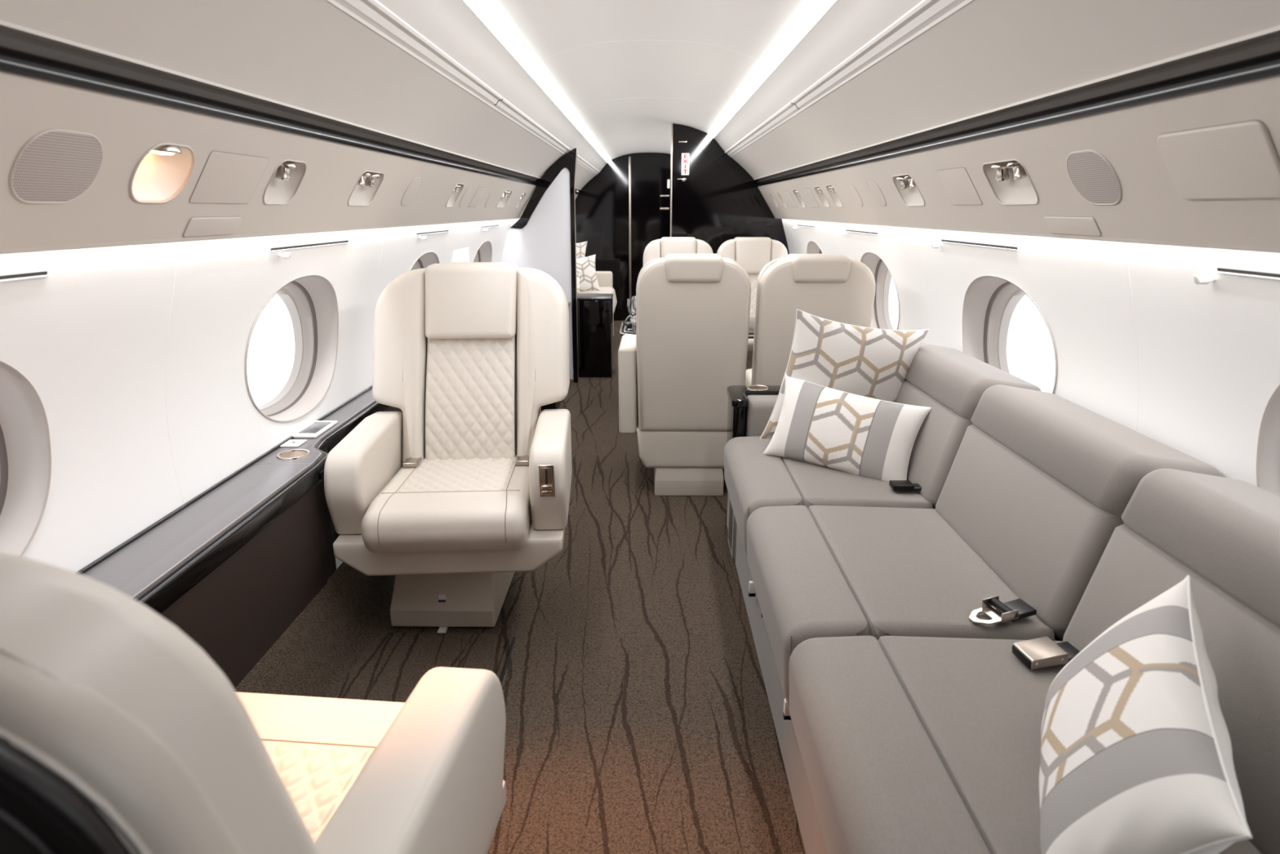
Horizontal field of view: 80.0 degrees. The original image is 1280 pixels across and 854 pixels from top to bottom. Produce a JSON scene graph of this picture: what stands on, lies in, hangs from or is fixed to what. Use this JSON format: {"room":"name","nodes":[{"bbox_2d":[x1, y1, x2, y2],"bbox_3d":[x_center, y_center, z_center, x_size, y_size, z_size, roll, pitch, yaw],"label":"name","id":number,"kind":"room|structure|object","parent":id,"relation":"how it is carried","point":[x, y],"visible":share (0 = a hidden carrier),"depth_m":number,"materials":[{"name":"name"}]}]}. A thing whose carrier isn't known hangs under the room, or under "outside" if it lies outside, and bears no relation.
{"room":"aircraft cabin","nodes":[
{"label":"aircraft cabin","id":0,"kind":"room"},
{"bbox_2d":[0,218,519,572],"bbox_3d":[-0.920,-0.756,4.860,0.190,1.230,9.100,0,16,1],"label":"wall","id":1,"kind":"structure","parent":0,"point":[90,336],"depth_m":1.62,"materials":[{"name":"white"}]},
{"bbox_2d":[0,271,48,282],"bbox_3d":[-0.965,-0.169,0.998,0.035,0.029,0.530,0,16,1],"label":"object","id":2,"kind":"object","parent":1,"relation":"attached to","point":[37,274],"visible":1,"depth_m":1.20,"materials":[{"name":"silver"}]},
{"bbox_2d":[0,360,51,555],"bbox_3d":[-1.088,0.115,1.055,0.180,0.426,0.619,0,16,1],"label":"window","id":3,"kind":"structure","parent":1,"relation":"in","point":[25,453],"depth_m":1.33,"materials":[{"name":"grey"}]},
{"bbox_2d":[164,243,184,503],"bbox_3d":[-1.000,-0.091,1.671,0.109,0.740,0.002,0,16,1],"label":"trim","id":4,"kind":"structure","parent":1,"relation":"attached to","point":[178,243],"depth_m":1.66,"materials":[{"name":"white"}]},
{"bbox_2d":[76,385,402,688],"bbox_3d":[-0.951,0.250,2.236,0.179,0.413,5.020,0,16,1],"label":"ledge","id":5,"kind":"object","parent":1,"relation":"attached to","point":[233,566],"visible":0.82,"depth_m":1.73,"materials":[{"name":"paint"}]},
{"bbox_2d":[275,448,311,459],"bbox_3d":[-0.962,0.076,2.118,0.089,0.006,0.089,0,16,1],"label":"cup holder","id":6,"kind":"object","parent":5,"relation":"attached to","point":[294,454],"visible":1,"depth_m":2.12,"materials":[{"name":"silver metal"}]},
{"bbox_2d":[280,439,306,447],"bbox_3d":[-1.005,0.046,2.214,0.052,0.007,0.064,0,16,1],"label":"switch plate","id":7,"kind":"object","parent":5,"relation":"attached to","point":[291,442],"visible":1,"depth_m":2.21,"materials":[{"name":"white plastic"}]},
{"bbox_2d":[292,420,337,438],"bbox_3d":[-0.999,0.006,2.348,0.073,0.011,0.170,0,16,1],"label":"touchscreen","id":8,"kind":"object","parent":5,"relation":"on","point":[317,428],"visible":1,"depth_m":2.33,"materials":[{"name":"white plastic"}]},
{"bbox_2d":[244,275,338,422],"bbox_3d":[-1.073,-0.241,2.305,0.180,0.426,0.619,0,16,1],"label":"window","id":9,"kind":"structure","parent":1,"relation":"in","point":[311,303],"depth_m":2.53,"materials":[{"name":"grey"}]},
{"bbox_2d":[270,240,348,258],"bbox_3d":[-0.950,-0.525,2.248,0.035,0.029,0.530,0,16,1],"label":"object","id":10,"kind":"object","parent":1,"relation":"attached to","point":[285,255],"visible":1,"depth_m":2.14,"materials":[{"name":"silver"}]},
{"bbox_2d":[409,251,439,271],"bbox_3d":[-1.058,-0.597,3.555,0.180,0.426,0.619,0,16,1],"label":"window","id":11,"kind":"structure","parent":1,"relation":"in","point":[427,259],"depth_m":3.69,"materials":[{"name":"grey"}]},
{"bbox_2d":[416,230,448,239],"bbox_3d":[-0.934,-0.881,3.499,0.035,0.029,0.530,0,16,1],"label":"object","id":12,"kind":"object","parent":1,"relation":"attached to","point":[423,237],"visible":1,"depth_m":3.37,"materials":[{"name":"silver"}]},
{"bbox_2d":[451,247,469,262],"bbox_3d":[-0.994,-0.896,4.166,0.054,0.160,0.340,0,16,1],"label":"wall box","id":13,"kind":"object","parent":1,"relation":"attached to","point":[462,255],"visible":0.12,"depth_m":4.14,"materials":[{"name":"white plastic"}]},
{"bbox_2d":[472,240,492,262],"bbox_3d":[-1.043,-0.954,4.805,0.180,0.426,0.619,0,16,1],"label":"window","id":14,"kind":"structure","parent":1,"relation":"in","point":[484,253],"depth_m":5.00,"materials":[{"name":"grey"}]},
{"bbox_2d":[0,71,577,248],"bbox_3d":[-0.809,-1.213,4.058,0.137,0.217,9.350,0,16,1],"label":"wall","id":15,"kind":"structure","parent":0,"point":[126,129],"depth_m":1.41,"materials":[{"name":"beige plastic"}]},
{"bbox_2d":[8,128,102,204],"bbox_3d":[-0.841,-0.376,1.104,0.065,0.101,0.164,0,16,1],"label":"cover","id":16,"kind":"object","parent":15,"relation":"in","point":[55,166],"visible":1,"depth_m":1.10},
{"bbox_2d":[128,142,195,204],"bbox_3d":[-0.838,-0.448,1.338,0.068,0.107,0.161,0,16,1],"label":"light","id":17,"kind":"object","parent":15,"relation":"attached to","point":[164,170],"visible":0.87,"depth_m":1.37,"materials":[{"name":"white plastic"}]},
{"bbox_2d":[182,216,241,237],"bbox_3d":[-0.894,-0.421,1.599,0.026,0.039,0.197,0,16,1],"label":"access panel","id":18,"kind":"object","parent":15,"relation":"attached to","point":[198,226],"visible":1,"depth_m":1.59,"materials":[{"name":"beige plastic"}]},
{"bbox_2d":[189,150,268,204],"bbox_3d":[-0.836,-0.507,1.559,0.062,0.096,0.229,0,16,1],"label":"access panel","id":19,"kind":"object","parent":15,"relation":"attached to","point":[225,177],"visible":1,"depth_m":1.54,"materials":[{"name":"plastic"}]},
{"bbox_2d":[0,217,519,254],"bbox_3d":[-0.884,-1.133,4.081,0.013,0.067,9.350,0,16,1],"label":"trim","id":20,"kind":"structure","parent":15,"relation":"attached to","point":[21,250],"depth_m":1.51,"materials":[{"name":"white plastic"}]},
{"bbox_2d":[262,159,306,204],"bbox_3d":[-0.832,-0.577,1.788,0.065,0.108,0.158,0,16,1],"label":"light","id":21,"kind":"object","parent":15,"relation":"attached to","point":[286,180],"visible":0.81,"depth_m":1.82,"materials":[{"name":"beige plastic"}]},
{"bbox_2d":[0,45,578,194],"bbox_3d":[-0.745,-1.331,4.023,0.024,0.032,9.350,0,16,1],"label":"trim","id":22,"kind":"structure","parent":15,"relation":"attached to","point":[12,61],"depth_m":1.28,"materials":[{"name":"black"}]},
{"bbox_2d":[347,169,384,205],"bbox_3d":[-0.826,-0.724,2.301,0.065,0.110,0.201,0,16,1],"label":"light","id":23,"kind":"object","parent":15,"relation":"attached to","point":[369,182],"visible":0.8,"depth_m":2.33,"materials":[{"name":"beige plastic"}]},
{"bbox_2d":[400,177,422,206],"bbox_3d":[-0.821,-0.844,2.738,0.063,0.099,0.143,0,16,1],"label":"speaker cover","id":24,"kind":"object","parent":15,"relation":"attached to","point":[413,188],"visible":1,"depth_m":2.73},
{"bbox_2d":[445,182,463,207],"bbox_3d":[-0.813,-1.020,3.348,0.065,0.105,0.144,0,16,1],"label":"light","id":25,"kind":"object","parent":15,"relation":"attached to","point":[459,187],"visible":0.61,"depth_m":3.40,"materials":[{"name":"beige plastic"}]},
{"bbox_2d":[458,185,473,207],"bbox_3d":[-0.811,-1.077,3.556,0.063,0.099,0.123,0,16,1],"label":"speaker cover","id":26,"kind":"object","parent":15,"relation":"attached to","point":[468,191],"visible":1,"depth_m":3.55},
{"bbox_2d":[467,186,486,207],"bbox_3d":[-0.808,-1.145,3.796,0.062,0.096,0.192,0,16,1],"label":"access panel","id":27,"kind":"object","parent":15,"relation":"attached to","point":[480,191],"visible":1,"depth_m":3.79,"materials":[{"name":"beige plastic"}]},
{"bbox_2d":[495,189,511,207],"bbox_3d":[-0.799,-1.347,4.485,0.065,0.110,0.258,0,16,1],"label":"light","id":28,"kind":"object","parent":15,"relation":"attached to","point":[506,194],"visible":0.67,"depth_m":4.53,"materials":[{"name":"beige plastic"}]},
{"bbox_2d":[234,562,395,697],"bbox_3d":[-0.823,0.385,2.745,0.105,0.236,5.950,0,16,1],"label":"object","id":29,"kind":"structure","parent":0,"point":[314,655],"depth_m":2.07,"materials":[{"name":"carpet"}]},
{"bbox_2d":[377,0,607,171],"bbox_3d":[-0.454,-1.592,3.945,0.086,0.094,9.350,0,16,1],"label":"ceiling","id":30,"kind":"structure","parent":0,"point":[452,26],"depth_m":2.34,"materials":[{"name":"white"}]},
{"bbox_2d":[383,320,805,853],"bbox_3d":[0.049,0.035,4.403,1.800,0.001,9.350,0,16,1],"label":"floor","id":31,"kind":"structure","parent":0,"point":[639,719],"depth_m":2.08,"materials":[{"name":"carpet"}]},
{"bbox_2d":[333,632,508,702],"bbox_3d":[-0.612,0.964,1.117,0.407,0.017,2.465,0,16,1],"label":"carpet","id":32,"kind":"object","parent":31,"relation":"on","point":[391,665],"visible":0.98,"depth_m":2.16,"materials":[{"name":"carpet"}]},
{"bbox_2d":[0,551,506,853],"bbox_3d":[-0.568,0.483,0.889,0.676,1.061,0.802,2,16,5],"label":"chair","id":33,"kind":"object","parent":32,"relation":"on","point":[120,734],"visible":1,"depth_m":0.49,"materials":[{"name":"beige leather"}]},
{"bbox_2d":[235,691,404,842],"bbox_3d":[-0.555,0.564,1.043,0.452,0.133,0.545,2,16,5],"label":"seat cushion","id":34,"kind":"object","parent":33,"relation":"on","point":[318,747],"depth_m":1.14,"materials":[{"name":"beige leather"}]},
{"bbox_2d":[496,633,513,679],"bbox_3d":[-0.402,0.964,1.112,0.013,0.013,2.460,0,16,1],"label":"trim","id":35,"kind":"structure","parent":32,"relation":"attached to","point":[511,635],"depth_m":2.18,"materials":[{"name":"carpet"}]},
{"bbox_2d":[324,262,572,632],"bbox_3d":[-0.550,0.046,2.423,0.656,1.061,0.915,-1,16,-3],"label":"chair","id":36,"kind":"object","parent":31,"relation":"on","point":[464,489],"visible":1,"depth_m":2.40,"materials":[{"name":"beige leather"}]},
{"bbox_2d":[361,454,531,553],"bbox_3d":[-0.539,0.212,2.280,0.436,0.133,0.545,-1,16,-3],"label":"seat cushion","id":37,"kind":"object","parent":36,"relation":"on","point":[419,504],"depth_m":2.08,"materials":[{"name":"beige leather"}]},
{"bbox_2d":[499,636,515,684],"bbox_3d":[-0.392,0.973,1.114,0.008,0.008,2.460,0,16,1],"label":"trim","id":38,"kind":"structure","parent":31,"relation":"attached to","point":[514,637],"depth_m":2.17,"materials":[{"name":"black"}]},
{"bbox_2d":[501,147,578,382],"bbox_3d":[-0.720,-1.129,5.482,0.580,1.647,0.055,0,16,1],"label":"wall","id":39,"kind":"structure","parent":31,"relation":"on","point":[543,238],"depth_m":5.41,"materials":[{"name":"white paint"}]},
{"bbox_2d":[541,302,570,411],"bbox_3d":[-0.754,-0.496,5.135,0.497,0.580,0.950,0,16,1],"label":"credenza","id":40,"kind":"object","parent":31,"relation":"on","point":[552,406],"visible":0.12,"depth_m":4.76,"materials":[{"name":"black paint"}]},
{"bbox_2d":[577,293,613,377],"bbox_3d":[-0.354,-0.714,5.926,0.285,0.605,0.330,0,16,1],"label":"base cabinet","id":41,"kind":"object","parent":31,"relation":"on","point":[594,311],"visible":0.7,"depth_m":5.77,"materials":[{"name":"black paint"}]},
{"bbox_2d":[579,271,617,335],"bbox_3d":[-0.604,-1.123,6.982,0.728,0.814,1.730,0,16,1],"label":"aft divan","id":42,"kind":"object","parent":31,"relation":"on","point":[604,278],"visible":0.08,"depth_m":7.64,"materials":[{"name":"beige"}]},
{"bbox_2d":[576,240,587,258],"bbox_3d":[-0.714,-1.536,7.214,0.438,0.428,0.146,-5,17,-17],"label":"throw pillow","id":43,"kind":"object","parent":42,"relation":"on","point":[581,246],"visible":0.12,"depth_m":7.17,"materials":[{"name":"white fabric"}]},
{"bbox_2d":[576,254,600,291],"bbox_3d":[-0.598,-1.377,6.946,0.488,0.374,0.129,-5,17,-17],"label":"throw pillow","id":44,"kind":"object","parent":42,"relation":"on","point":[588,277],"visible":0.45,"depth_m":6.94,"materials":[{"name":"white fabric"}]},
{"bbox_2d":[579,286,617,314],"bbox_3d":[-0.525,-1.183,7.307,0.578,0.249,0.790,0,16,1],"label":"seat cushion","id":45,"kind":"object","parent":42,"relation":"on","point":[604,290],"depth_m":7.24,"materials":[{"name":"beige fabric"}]},
{"bbox_2d":[575,152,671,320],"bbox_3d":[0.104,-2.128,8.626,2.152,1.844,0.082,0,16,1],"label":"bulkhead","id":46,"kind":"object","parent":31,"relation":"on","point":[624,207],"visible":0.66,"depth_m":8.53,"materials":[{"name":"black paint"}]},
{"bbox_2d":[635,236,713,317],"bbox_3d":[0.212,-0.689,5.001,0.554,1.063,0.733,0,16,1],"label":"seat","id":47,"kind":"object","parent":31,"relation":"on","point":[658,248],"visible":0.03,"depth_m":5.04,"materials":[{"name":"beige leather"}]},
{"bbox_2d":[617,253,751,496],"bbox_3d":[0.182,-0.269,3.529,0.554,1.063,0.733,0,16,1],"label":"seat","id":48,"kind":"object","parent":31,"relation":"on","point":[689,344],"visible":0.98,"depth_m":3.24,"materials":[{"name":"beige leather"}]},
{"bbox_2d":[619,317,755,431],"bbox_3d":[0.475,-0.280,4.386,1.168,0.615,0.618,0,16,1],"label":"dining table","id":49,"kind":"object","parent":31,"relation":"on","point":[624,330],"visible":0.17,"depth_m":4.20,"materials":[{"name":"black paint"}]},
{"bbox_2d":[626,297,635,330],"bbox_3d":[-0.037,-0.608,4.112,0.068,0.165,0.068,0,16,1],"label":"drinking glass","id":50,"kind":"object","parent":49,"relation":"on","point":[631,302],"visible":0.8,"depth_m":4.08,"materials":[{"name":"clear"}]},
{"bbox_2d":[670,123,789,254],"bbox_3d":[0.685,-1.300,5.730,0.919,1.840,0.062,0,16,1],"label":"bulkhead","id":51,"kind":"object","parent":31,"relation":"on","point":[718,202],"visible":0.46,"depth_m":5.60,"materials":[{"name":"black paint"}]},
{"bbox_2d":[681,153,689,174],"bbox_3d":[0.329,-1.906,5.531,0.056,0.150,0.009,0,16,1],"label":"exit sign","id":52,"kind":"object","parent":51,"relation":"attached to","point":[685,157],"visible":1,"depth_m":5.53,"materials":[{"name":"white plastic"}]},
{"bbox_2d":[716,236,787,369],"bbox_3d":[0.789,-0.687,4.994,0.554,1.063,0.733,0,16,1],"label":"seat","id":53,"kind":"object","parent":31,"relation":"on","point":[753,253],"visible":0.12,"depth_m":5.03,"materials":[{"name":"beige leather"}]},
{"bbox_2d":[746,338,753,359],"bbox_3d":[0.747,-0.546,4.939,0.422,0.133,0.545,0,16,1],"label":"seat cushion","id":54,"kind":"object","parent":53,"relation":"on","point":[750,342],"depth_m":4.68,"materials":[{"name":"beige leather"}]},
{"bbox_2d":[726,385,781,528],"bbox_3d":[0.662,0.152,2.924,0.660,0.585,0.245,0,16,1],"label":"console","id":55,"kind":"object","parent":31,"relation":"on","point":[738,400],"visible":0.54,"depth_m":2.81,"materials":[{"name":"black paint"}]},
{"bbox_2d":[746,384,768,390],"bbox_3d":[0.448,-0.149,2.910,0.085,0.006,0.085,0,16,1],"label":"cup holder","id":56,"kind":"object","parent":55,"relation":"on","point":[754,387],"visible":1,"depth_m":2.91,"materials":[{"name":"silver metal"}]},
{"bbox_2d":[744,253,875,385],"bbox_3d":[0.771,-0.267,3.523,0.554,1.063,0.733,0,16,1],"label":"seat","id":57,"kind":"object","parent":31,"relation":"on","point":[837,287],"visible":0.27,"depth_m":3.11,"materials":[{"name":"beige leather"}]},
{"bbox_2d":[744,368,751,385],"bbox_3d":[0.732,-0.177,3.645,0.422,0.133,0.545,0,16,1],"label":"seat cushion","id":58,"kind":"object","parent":57,"relation":"on","point":[748,371],"depth_m":3.73,"materials":[{"name":"beige leather"}]},
{"bbox_2d":[723,342,1279,853],"bbox_3d":[0.688,0.357,1.809,0.795,0.802,2.300,0,16,1],"label":"divan","id":59,"kind":"object","parent":31,"relation":"on","point":[904,723],"visible":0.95,"depth_m":1.43,"materials":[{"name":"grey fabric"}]},
{"bbox_2d":[723,435,933,573],"bbox_3d":[0.593,0.233,2.477,0.589,0.244,0.660,0,16,1],"label":"seat cushion","id":60,"kind":"object","parent":59,"relation":"on","point":[754,479],"depth_m":2.27,"materials":[{"name":"grey fabric"}]},
{"bbox_2d":[759,308,929,439],"bbox_3d":[0.679,-0.140,2.552,0.537,0.528,0.157,-2,16,-7],"label":"throw pillow","id":61,"kind":"object","parent":59,"relation":"on","point":[863,361],"visible":0.59,"depth_m":2.46,"materials":[{"name":"white fabric"}]},
{"bbox_2d":[763,373,932,481],"bbox_3d":[0.639,0.015,2.399,0.504,0.314,0.143,10,19,31],"label":"throw pillow","id":62,"kind":"object","parent":59,"relation":"on","point":[819,424],"visible":0.91,"depth_m":2.34,"materials":[{"name":"white fabric"}]},
{"bbox_2d":[746,505,1055,722],"bbox_3d":[0.585,0.416,1.833,0.589,0.244,0.660,0,16,1],"label":"seat cushion","id":63,"kind":"object","parent":59,"relation":"on","point":[816,571],"depth_m":1.70,"materials":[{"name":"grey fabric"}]},
{"bbox_2d":[888,480,921,490],"bbox_3d":[0.789,0.170,2.212,0.120,0.018,0.048,0,16,1],"label":"belt","id":64,"kind":"object","parent":59,"relation":"on","point":[896,485],"visible":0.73,"depth_m":2.19,"materials":[{"name":"black metal"}]},
{"bbox_2d":[894,342,1041,508],"bbox_3d":[0.952,-0.020,2.401,0.282,0.402,0.656,0,16,1],"label":"cushion","id":65,"kind":"object","parent":59,"relation":"on","point":[950,381],"depth_m":2.20,"materials":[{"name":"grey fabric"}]},
{"bbox_2d":[968,595,1036,625],"bbox_3d":[0.718,0.365,1.518,0.130,0.031,0.060,-4,16,-13],"label":"belt","id":66,"kind":"object","parent":59,"relation":"on","point":[1017,609],"visible":1,"depth_m":1.51,"materials":[{"name":"silver metal"}]},
{"bbox_2d":[788,635,1262,853],"bbox_3d":[0.577,0.601,1.186,0.589,0.244,0.665,0,16,1],"label":"seat cushion","id":67,"kind":"object","parent":59,"relation":"on","point":[908,744],"depth_m":1.18,"materials":[{"name":"grey fabric"}]},
{"bbox_2d":[1012,635,1079,669],"bbox_3d":[0.736,0.406,1.371,0.109,0.029,0.061,-2,16,-7],"label":"belt","id":68,"kind":"object","parent":59,"relation":"on","point":[1039,652],"visible":0.91,"depth_m":1.36,"materials":[{"name":"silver metal"}]},
{"bbox_2d":[935,384,1220,640],"bbox_3d":[0.944,0.164,1.756,0.282,0.402,0.656,0,16,1],"label":"cushion","id":69,"kind":"object","parent":59,"relation":"on","point":[1039,485],"depth_m":1.62,"materials":[{"name":"grey fabric"}]},
{"bbox_2d":[1039,574,1252,853],"bbox_3d":[0.632,0.411,0.994,0.181,0.335,0.488,7,17,24],"label":"throw pillow","id":70,"kind":"object","parent":59,"relation":"on","point":[1136,755],"visible":1,"depth_m":0.91,"materials":[{"name":"white fabric"}]},
{"bbox_2d":[1062,468,1279,853],"bbox_3d":[0.937,0.348,1.109,0.282,0.402,0.661,0,16,1],"label":"cushion","id":71,"kind":"object","parent":59,"relation":"on","point":[1223,533],"depth_m":1.14,"materials":[{"name":"grey fabric"}]},
{"bbox_2d":[0,0,1279,190],"bbox_3d":[0.049,-1.433,3.984,1.522,0.159,9.350,0,16,1],"label":"panels","id":72,"kind":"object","parent":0,"point":[312,56],"depth_m":1.49,"materials":[{"name":"plastic"}]},
{"bbox_2d":[0,24,579,191],"bbox_3d":[-0.731,-1.355,4.016,0.051,0.020,9.350,0,16,1],"label":"trim","id":73,"kind":"structure","parent":72,"relation":"attached to","point":[10,37],"depth_m":1.30,"materials":[{"name":"grey"}]},
{"bbox_2d":[325,0,599,174],"bbox_3d":[-0.518,-1.530,3.964,0.046,0.037,9.350,0,16,1],"label":"trim","id":74,"kind":"structure","parent":72,"relation":"attached to","point":[371,14],"depth_m":2.00,"materials":[{"name":"white"}]},
{"bbox_2d":[724,0,973,156],"bbox_3d":[0.617,-1.526,3.951,0.046,0.037,9.350,0,16,1],"label":"trim","id":75,"kind":"structure","parent":72,"relation":"attached to","point":[926,14],"depth_m":1.98,"materials":[{"name":"white"}]},
{"bbox_2d":[755,30,1279,182],"bbox_3d":[0.830,-1.350,3.999,0.051,0.020,9.350,0,16,1],"label":"trim","id":76,"kind":"structure","parent":72,"relation":"attached to","point":[1267,43],"depth_m":1.35,"materials":[{"name":"grey"}]},
{"bbox_2d":[489,0,810,159],"bbox_3d":[0.049,-1.702,3.908,0.844,0.073,9.350,0,16,1],"label":"ceiling","id":77,"kind":"structure","parent":0,"point":[713,76],"depth_m":2.94,"materials":[{"name":"white"}]},
{"bbox_2d":[463,0,610,162],"bbox_3d":[-0.384,-1.845,4.600,0.038,0.032,7.850,0,16,1],"label":"recessed light","id":78,"kind":"object","parent":77,"relation":"in","point":[484,10],"visible":1,"depth_m":2.68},
{"bbox_2d":[537,40,761,62],"bbox_3d":[0.036,-1.394,2.826,0.845,0.076,0.002,0,16,1],"label":"trim","id":79,"kind":"structure","parent":77,"relation":"attached to","point":[628,40],"depth_m":2.82,"materials":[{"name":"white plastic"}]},
{"bbox_2d":[707,0,835,137],"bbox_3d":[0.498,-1.842,4.590,0.038,0.032,7.850,0,16,1],"label":"recessed light","id":80,"kind":"object","parent":77,"relation":"in","point":[813,11],"visible":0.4,"depth_m":2.59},
{"bbox_2d":[713,0,922,151],"bbox_3d":[0.552,-1.589,3.934,0.086,0.094,9.350,0,16,1],"label":"ceiling","id":81,"kind":"structure","parent":0,"point":[846,26],"depth_m":2.29,"materials":[{"name":"white"}]},
{"bbox_2d":[758,75,1279,248],"bbox_3d":[0.908,-1.208,4.038,0.137,0.217,9.350,0,16,1],"label":"wall","id":82,"kind":"structure","parent":0,"point":[1150,206],"depth_m":1.47,"materials":[{"name":"beige plastic"}]},
{"bbox_2d":[782,191,797,207],"bbox_3d":[0.911,-1.380,4.623,0.062,0.096,0.192,0,16,1],"label":"access panel","id":83,"kind":"object","parent":82,"relation":"attached to","point":[787,193],"visible":1,"depth_m":4.62,"materials":[{"name":"plastic"}]},
{"bbox_2d":[793,189,806,207],"bbox_3d":[0.907,-1.300,4.329,0.065,0.105,0.144,0,16,1],"label":"light","id":84,"kind":"object","parent":82,"relation":"attached to","point":[796,192],"visible":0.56,"depth_m":4.38,"materials":[{"name":"silver metal"}]},
{"bbox_2d":[802,187,819,207],"bbox_3d":[0.904,-1.213,4.037,0.062,0.096,0.192,0,16,1],"label":"access panel","id":85,"kind":"object","parent":82,"relation":"attached to","point":[807,192],"visible":1,"depth_m":4.03,"materials":[{"name":"beige plastic"}]},
{"bbox_2d":[814,186,830,207],"bbox_3d":[0.900,-1.139,3.764,0.065,0.105,0.145,0,16,1],"label":"light","id":86,"kind":"object","parent":82,"relation":"attached to","point":[819,191],"visible":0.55,"depth_m":3.82,"materials":[{"name":"silver metal"}]},
{"bbox_2d":[826,184,843,207],"bbox_3d":[0.897,-1.068,3.517,0.065,0.105,0.144,0,16,1],"label":"light","id":87,"kind":"object","parent":82,"relation":"attached to","point":[832,192],"visible":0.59,"depth_m":3.57,"materials":[{"name":"silver metal"}]},
{"bbox_2d":[847,182,862,206],"bbox_3d":[0.893,-0.965,3.163,0.063,0.099,0.111,0,16,1],"label":"speaker cover","id":88,"kind":"object","parent":82,"relation":"attached to","point":[855,195],"visible":1,"depth_m":3.16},
{"bbox_2d":[867,178,886,206],"bbox_3d":[0.889,-0.879,2.861,0.063,0.099,0.128,0,16,1],"label":"speaker cover","id":89,"kind":"object","parent":82,"relation":"attached to","point":[874,188],"visible":1,"depth_m":2.86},
{"bbox_2d":[892,173,924,206],"bbox_3d":[0.885,-0.785,2.513,0.065,0.110,0.209,0,16,1],"label":"light","id":90,"kind":"object","parent":82,"relation":"attached to","point":[907,188],"visible":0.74,"depth_m":2.54,"materials":[{"name":"silver metal"}]},
{"bbox_2d":[936,166,982,204],"bbox_3d":[0.880,-0.663,2.106,0.062,0.096,0.207,0,16,1],"label":"access panel","id":91,"kind":"object","parent":82,"relation":"attached to","point":[957,182],"visible":1,"depth_m":2.10,"materials":[{"name":"beige plastic"}]},
{"bbox_2d":[982,158,1039,204],"bbox_3d":[0.876,-0.584,1.807,0.065,0.110,0.219,0,16,1],"label":"light","id":92,"kind":"object","parent":82,"relation":"attached to","point":[1009,180],"visible":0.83,"depth_m":1.83,"materials":[{"name":"silver metal"}]},
{"bbox_2d":[756,50,1279,186],"bbox_3d":[0.843,-1.326,4.005,0.024,0.032,9.350,0,16,1],"label":"trim","id":93,"kind":"structure","parent":82,"relation":"attached to","point":[1267,65],"depth_m":1.32,"materials":[{"name":"black"}]},
{"bbox_2d":[774,217,1279,253],"bbox_3d":[0.983,-1.127,4.060,0.013,0.067,9.350,0,16,1],"label":"trim","id":94,"kind":"structure","parent":82,"relation":"attached to","point":[1276,250],"depth_m":1.56,"materials":[{"name":"white plastic"}]},
{"bbox_2d":[1044,215,1102,236],"bbox_3d":[0.933,-0.436,1.651,0.026,0.039,0.207,0,16,1],"label":"access panel","id":95,"kind":"object","parent":82,"relation":"attached to","point":[1072,225],"visible":1,"depth_m":1.64,"materials":[{"name":"beige plastic"}]},
{"bbox_2d":[1066,149,1122,204],"bbox_3d":[0.873,-0.479,1.469,0.065,0.101,0.156,0,16,1],"label":"cover","id":96,"kind":"object","parent":82,"relation":"in","point":[1093,176],"visible":1,"depth_m":1.46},
{"bbox_2d":[1156,119,1279,199],"bbox_3d":[0.863,-0.394,1.138,0.067,0.102,0.227,0,16,1],"label":"access panel","id":97,"kind":"object","parent":82,"relation":"attached to","point":[1238,159],"visible":1,"depth_m":1.12,"materials":[{"name":"plastic"}]},
{"bbox_2d":[782,218,1279,640],"bbox_3d":[1.033,-0.750,4.838,0.190,1.230,9.100,0,16,1],"label":"wall","id":98,"kind":"structure","parent":0,"point":[1208,356],"depth_m":1.62,"materials":[{"name":"white"}]},
{"bbox_2d":[806,240,822,253],"bbox_3d":[1.157,-0.947,4.780,0.180,0.426,0.619,0,16,1],"label":"window","id":99,"kind":"structure","parent":98,"relation":"in","point":[813,247],"depth_m":4.94,"materials":[{"name":"grey"}]},
{"bbox_2d":[860,252,899,329],"bbox_3d":[1.141,-0.590,3.530,0.180,0.426,0.619,0,16,1],"label":"window","id":100,"kind":"structure","parent":98,"relation":"in","point":[882,275],"depth_m":3.76,"materials":[{"name":"grey"}]},
{"bbox_2d":[931,239,1017,250],"bbox_3d":[1.004,-0.546,2.323,0.035,0.029,0.570,0,16,1],"label":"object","id":101,"kind":"object","parent":98,"relation":"attached to","point":[933,245],"visible":1,"depth_m":2.30,"materials":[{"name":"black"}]},
{"bbox_2d":[962,275,1057,393],"bbox_3d":[1.126,-0.234,2.280,0.180,0.426,0.619,0,16,1],"label":"window","id":102,"kind":"structure","parent":98,"relation":"in","point":[990,302],"depth_m":2.52,"materials":[{"name":"grey"}]},
{"bbox_2d":[1125,242,1138,431],"bbox_3d":[1.038,-0.085,1.648,0.109,0.740,0.002,0,16,1],"label":"trim","id":103,"kind":"structure","parent":98,"relation":"attached to","point":[1126,242],"depth_m":1.61,"materials":[{"name":"white"}]},
{"bbox_2d":[1193,267,1279,284],"bbox_3d":[0.989,-0.190,1.073,0.035,0.029,0.570,0,16,1],"label":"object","id":104,"kind":"object","parent":98,"relation":"attached to","point":[1197,278],"visible":1,"depth_m":1.28,"materials":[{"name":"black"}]},
{"bbox_2d":[1256,384,1279,496],"bbox_3d":[1.111,0.122,1.030,0.180,0.426,0.619,0,16,1],"label":"window","id":105,"kind":"structure","parent":98,"relation":"in","point":[1268,456],"depth_m":1.32,"materials":[{"name":"grey"}]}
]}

